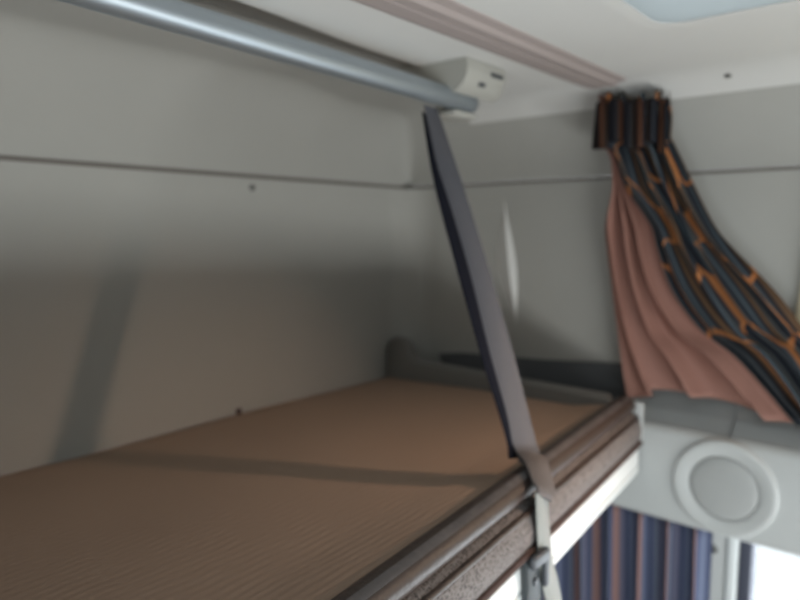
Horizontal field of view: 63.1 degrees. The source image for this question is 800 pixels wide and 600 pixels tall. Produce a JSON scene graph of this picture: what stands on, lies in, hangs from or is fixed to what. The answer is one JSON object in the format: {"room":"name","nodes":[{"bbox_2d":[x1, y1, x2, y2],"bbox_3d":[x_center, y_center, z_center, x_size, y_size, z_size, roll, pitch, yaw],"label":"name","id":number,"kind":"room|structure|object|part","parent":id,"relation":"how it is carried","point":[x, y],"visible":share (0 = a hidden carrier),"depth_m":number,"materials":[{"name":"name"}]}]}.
{"room":"vehicle interior","nodes":[
{"label":"vehicle interior","id":0,"kind":"room"},
{"bbox_2d":[0,160,393,475],"bbox_3d":[-0.728,0.717,1.195,0.050,1.916,2.360,5,8,40],"label":"wall","id":1,"kind":"structure","parent":0,"point":[136,305],"depth_m":1.36,"materials":[{"name":"plastic"}]},
{"bbox_2d":[236,408,241,414],"bbox_3d":[-0.368,0.255,1.490,0.004,0.014,0.015,4,7,32],"label":"screw","id":2,"kind":"object","parent":1,"relation":"attached to","point":[239,410],"visible":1,"depth_m":1.49,"materials":[{"name":"grey"}]},
{"bbox_2d":[249,184,254,191],"bbox_3d":[-0.342,-0.258,1.505,0.007,0.017,0.017,5,8,40],"label":"screw","id":3,"kind":"object","parent":1,"relation":"attached to","point":[251,187],"visible":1,"depth_m":1.50,"materials":[{"name":"silver metal"}]},
{"bbox_2d":[0,0,799,186],"bbox_3d":[0.108,-0.270,0.368,2.150,0.208,2.260,5,8,40],"label":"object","id":4,"kind":"structure","parent":1,"relation":"attached to","point":[77,83],"depth_m":1.34,"materials":[{"name":"plastic"}]},
{"bbox_2d":[0,155,799,188],"bbox_3d":[0.105,-0.166,0.415,2.200,0.009,2.310,5,8,40],"label":"trim","id":5,"kind":"structure","parent":1,"relation":"attached to","point":[2,157],"depth_m":1.40,"materials":[{"name":"grey plastic"}]},
{"bbox_2d":[388,188,432,360],"bbox_3d":[0.030,-0.053,1.894,0.090,0.536,0.090,5,8,40],"label":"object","id":6,"kind":"structure","parent":1,"relation":"attached to","point":[410,211],"depth_m":1.91,"materials":[{"name":"plastic"}]},
{"bbox_2d":[489,401,643,599],"bbox_3d":[-0.369,0.413,0.799,0.963,0.246,2.130,5,8,40],"label":"bunk","id":7,"kind":"object","parent":1,"relation":"attached to","point":[575,526],"visible":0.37,"depth_m":1.14,"materials":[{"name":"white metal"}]},
{"bbox_2d":[0,377,642,599],"bbox_3d":[-0.365,0.331,0.785,0.965,0.105,2.098,5,8,40],"label":"mattress","id":8,"kind":"object","parent":7,"relation":"on","point":[387,488],"visible":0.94,"depth_m":0.97,"materials":[{"name":"brown fabric"}]},
{"bbox_2d":[386,337,625,404],"bbox_3d":[0.251,0.204,1.714,0.666,0.160,0.115,5,8,40],"label":"tray","id":9,"kind":"object","parent":7,"relation":"attached to","point":[558,381],"visible":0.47,"depth_m":1.68,"materials":[{"name":"grey plastic"}]},
{"bbox_2d":[522,546,549,599],"bbox_3d":[0.195,0.405,0.938,0.025,0.097,0.053,5,8,40],"label":"latch","id":10,"kind":"object","parent":7,"relation":"attached to","point":[531,578],"visible":1,"depth_m":0.92,"materials":[{"name":"grey metal"}]},
{"bbox_3d":[0.192,0.406,0.941,0.011,0.095,0.054,4,8,35],"label":"plate","id":11,"kind":"part","parent":10,"relation":"part of","materials":[{"name":"grey metal"}]},
{"bbox_2d":[236,0,799,123],"bbox_3d":[0.223,-0.260,0.304,1.890,0.202,2.090,5,8,40],"label":"ceiling","id":12,"kind":"structure","parent":0,"point":[762,49],"depth_m":1.10,"materials":[{"name":"plastic"}]},
{"bbox_2d":[398,57,505,121],"bbox_3d":[0.104,-0.404,1.280,0.170,0.100,0.135,5,8,40],"label":"bracket","id":13,"kind":"object","parent":12,"relation":"attached to","point":[467,76],"visible":0.74,"depth_m":1.22,"materials":[{"name":"beige plastic"}]},
{"bbox_2d":[56,0,478,112],"bbox_3d":[-0.427,-0.334,0.622,0.040,0.080,1.760,5,8,40],"label":"tube","id":14,"kind":"object","parent":13,"relation":"attached to","point":[179,17],"visible":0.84,"depth_m":0.89,"materials":[{"name":"metal"}]},
{"bbox_2d":[422,105,561,599],"bbox_3d":[0.141,0.088,1.083,0.081,0.856,0.368,-3,7,-29],"label":"strap","id":15,"kind":"object","parent":14,"relation":"hanging from","point":[477,285],"visible":0.98,"depth_m":1.07,"materials":[{"name":"black fabric"}]},
{"bbox_3d":[0.093,-0.384,1.278,0.022,0.042,0.055,5,8,40],"label":"clamp post","id":16,"kind":"part","parent":13,"relation":"part of","materials":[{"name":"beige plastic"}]},
{"bbox_2d":[352,0,626,88],"bbox_3d":[-0.197,-0.376,0.645,0.095,0.012,1.940,5,8,40],"label":"track","id":17,"kind":"object","parent":12,"relation":"attached to","point":[453,19],"visible":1,"depth_m":1.03,"materials":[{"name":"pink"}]},
{"bbox_2d":[592,91,799,426],"bbox_3d":[0.638,-0.098,1.319,0.522,0.684,0.103,5,8,40],"label":"curtain","id":18,"kind":"object","parent":17,"relation":"hanging from","point":[694,318],"visible":1,"depth_m":1.38,"materials":[{"name":"fabric"}]},
{"bbox_2d":[600,0,799,28],"bbox_3d":[0.215,-0.358,0.269,0.712,0.044,1.385,5,8,40],"label":"roof hatch","id":19,"kind":"object","parent":12,"relation":"attached to","point":[651,14],"visible":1,"depth_m":0.92,"materials":[{"name":"plastic"}]},
{"bbox_3d":[0.215,-0.342,0.271,0.665,0.008,1.338,5,8,40],"label":"hatch pane","id":20,"kind":"part","parent":19,"relation":"part of","materials":[{"name":"white plastic"}]},
{"bbox_2d":[426,169,799,599],"bbox_3d":[0.877,0.701,1.340,2.200,1.916,0.050,5,8,40],"label":"wall","id":21,"kind":"structure","parent":0,"point":[566,311],"depth_m":1.62,"materials":[{"name":"plastic"}]},
{"bbox_2d":[498,202,516,320],"bbox_3d":[0.281,-0.102,1.724,0.066,0.330,0.015,5,8,40],"label":"trim","id":22,"kind":"structure","parent":21,"relation":"attached to","point":[506,258],"depth_m":1.72,"materials":[{"name":"plastic"}]},
{"bbox_2d":[668,520,727,599],"bbox_3d":[0.647,0.854,1.514,0.177,0.775,0.012,5,8,40],"label":"trim","id":23,"kind":"structure","parent":21,"relation":"attached to","point":[719,559],"depth_m":1.43,"materials":[{"name":"grey plastic"}]},
{"bbox_2d":[612,389,799,556],"bbox_3d":[0.991,0.379,1.100,1.263,0.278,0.112,5,8,40],"label":"speaker panel","id":24,"kind":"object","parent":21,"relation":"attached to","point":[716,466],"visible":0.99,"depth_m":1.34,"materials":[{"name":"grey plastic"}]},
{"bbox_2d":[541,501,712,599],"bbox_3d":[0.467,0.830,1.606,0.550,0.727,0.046,5,8,40],"label":"door curtain","id":25,"kind":"object","parent":24,"relation":"hanging from","point":[624,554],"visible":0.55,"depth_m":1.51,"materials":[{"name":"fabric"}]},
{"bbox_2d":[690,456,759,520],"bbox_3d":[0.655,0.383,1.323,0.131,0.131,0.012,5,8,40],"label":"speaker grille","id":26,"kind":"object","parent":24,"relation":"attached to","point":[722,488],"depth_m":1.32,"materials":[{"name":"grey plastic"}]},
{"bbox_2d":[712,544,717,552],"bbox_3d":[0.690,0.548,1.436,0.020,0.020,0.007,5,8,40],"label":"screw","id":27,"kind":"object","parent":21,"relation":"attached to","point":[714,547],"visible":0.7,"depth_m":1.43,"materials":[{"name":"silver metal"}]},
{"bbox_2d":[724,538,738,599],"bbox_3d":[0.721,0.814,1.442,0.021,0.670,0.018,5,8,40],"label":"trim","id":28,"kind":"structure","parent":21,"relation":"attached to","point":[733,544],"depth_m":1.41,"materials":[{"name":"white metal"}]},
{"bbox_2d":[737,541,756,599],"bbox_3d":[1.104,0.800,1.149,0.934,0.659,0.051,5,8,40],"label":"window frame","id":29,"kind":"structure","parent":21,"relation":"in","point":[748,551],"depth_m":1.40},
{"bbox_3d":[1.154,0.040,1.022,0.881,0.419,0.051,5,8,40],"label":"window","id":30,"kind":"structure","parent":0,"visible":0},
{"bbox_2d":[796,294,799,321],"bbox_3d":[0.994,0.030,1.111,0.602,0.440,0.010,5,8,40],"label":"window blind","id":31,"kind":"object","parent":30,"relation":"attached to","point":[798,305],"visible":0.07,"depth_m":1.29,"materials":[{"name":"beige fabric"}]}
]}

